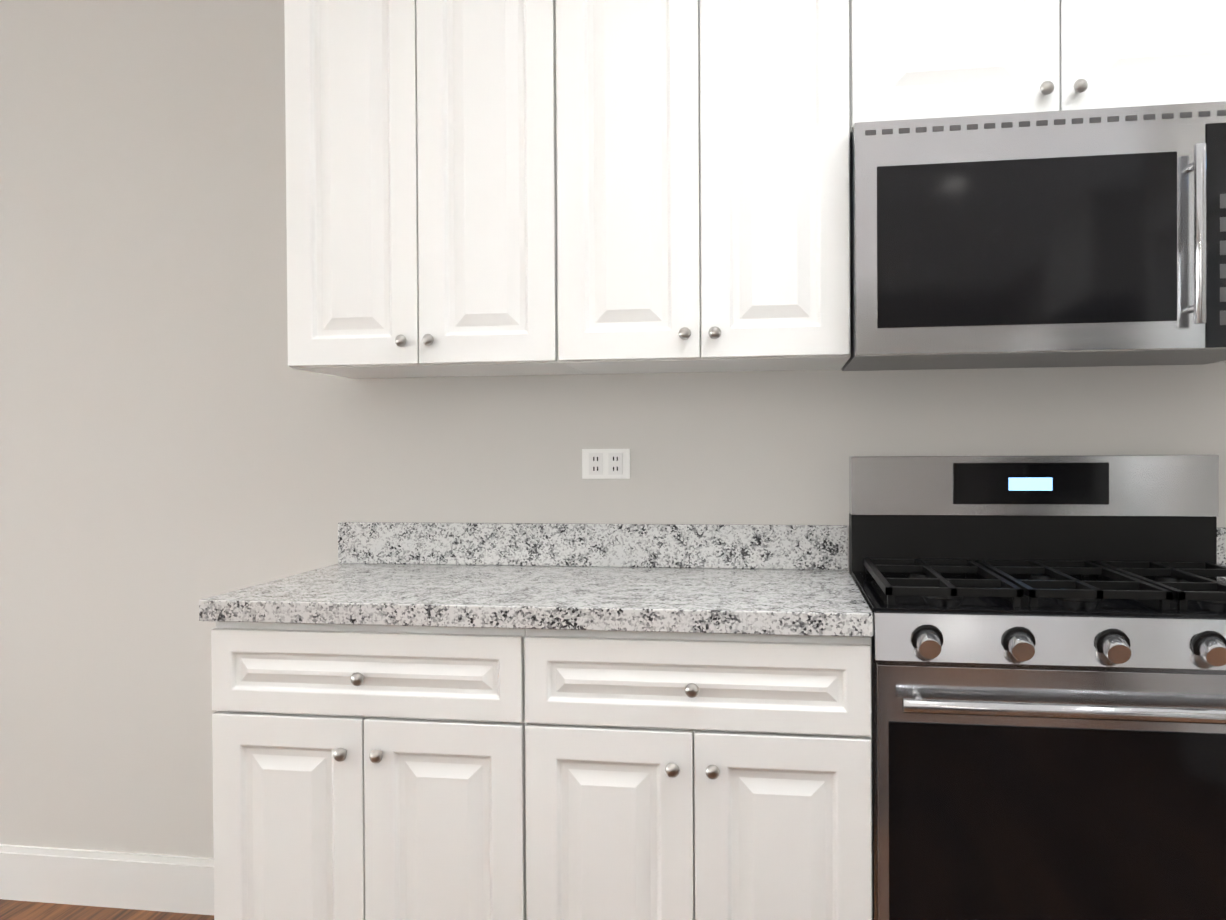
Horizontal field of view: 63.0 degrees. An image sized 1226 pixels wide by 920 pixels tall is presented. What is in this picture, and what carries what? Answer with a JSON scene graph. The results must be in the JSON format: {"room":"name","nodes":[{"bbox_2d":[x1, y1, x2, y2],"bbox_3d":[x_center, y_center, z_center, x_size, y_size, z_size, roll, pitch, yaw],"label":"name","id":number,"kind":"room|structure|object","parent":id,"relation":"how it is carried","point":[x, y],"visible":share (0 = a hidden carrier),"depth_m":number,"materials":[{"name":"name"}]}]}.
{"room":"kitchen","nodes":[
{"label":"kitchen","id":0,"kind":"room"},
{"bbox_2d":[0,899,213,919],"bbox_3d":[-1.247,1.253,-1.859,9.600,0.060,9.050,0,1,9],"label":"floor","id":1,"kind":"structure","parent":0,"point":[18,910],"depth_m":2.59,"materials":[{"name":"brown wood"}]},
{"bbox_2d":[199,522,872,919],"bbox_3d":[-0.120,0.665,2.102,1.245,1.016,0.651,0,1,9],"label":"base cabinet","id":2,"kind":"object","parent":1,"relation":"on","point":[421,720],"visible":1,"depth_m":1.83,"materials":[{"name":"white wood"}]},
{"bbox_2d":[849,455,1225,919],"bbox_3d":[0.865,0.582,1.918,0.754,1.175,0.685,0,1,9],"label":"range","id":3,"kind":"object","parent":1,"relation":"on","point":[1049,688],"visible":0.98,"depth_m":1.68,"materials":[{"name":"silver metal"}]},
{"bbox_2d":[1217,527,1225,578],"bbox_3d":[2.151,0.655,1.726,1.840,1.016,0.651,0,1,9],"label":"base cabinet","id":4,"kind":"object","parent":1,"relation":"on","point":[1221,546],"depth_m":2.17,"materials":[{"name":"white stone"}]},
{"bbox_2d":[0,0,1225,857],"bbox_3d":[-0.528,-0.639,2.536,9.400,3.620,0.100,0,1,9],"label":"wall","id":5,"kind":"structure","parent":0,"point":[180,438],"depth_m":2.58,"materials":[{"name":"grey paint"}]},
{"bbox_2d":[0,844,213,914],"bbox_3d":[-2.924,1.111,2.896,4.540,0.142,0.014,0,1,9],"label":"baseboard","id":6,"kind":"structure","parent":5,"relation":"attached to","point":[155,882],"depth_m":2.60,"materials":[{"name":"white paint"}]},
{"bbox_2d":[284,0,575,378],"bbox_3d":[-0.388,-0.735,2.284,0.600,1.064,0.346,0,1,9],"label":"upper cabinet","id":7,"kind":"object","parent":5,"relation":"attached to","point":[552,186],"depth_m":2.11,"materials":[{"name":"white wood"}]},
{"bbox_2d":[582,449,629,478],"bbox_3d":[-0.017,0.009,2.403,0.116,0.072,0.010,0,1,9],"label":"electrical outlet","id":8,"kind":"object","parent":5,"relation":"attached to","point":[605,463],"visible":1,"depth_m":2.40,"materials":[{"name":"white plastic"}]},
{"bbox_2d":[560,0,859,373],"bbox_3d":[0.202,-0.738,2.186,0.596,1.064,0.346,0,1,9],"label":"upper cabinet","id":9,"kind":"object","parent":5,"relation":"attached to","point":[705,219],"depth_m":2.02,"materials":[{"name":"white wood"}]},
{"bbox_2d":[860,0,1225,121],"bbox_3d":[0.879,-0.964,2.071,0.779,0.618,0.346,0,1,9],"label":"upper cabinet","id":10,"kind":"object","parent":5,"relation":"attached to","point":[920,59],"depth_m":1.91,"materials":[{"name":"white wood"}]},
{"bbox_2d":[842,101,1225,370],"bbox_3d":[0.873,-0.427,2.021,0.773,0.446,0.456,0,1,9],"label":"microwave","id":11,"kind":"object","parent":10,"relation":"attached to","point":[1084,238],"visible":1,"depth_m":1.85,"materials":[{"name":"silver metal"}]}
]}

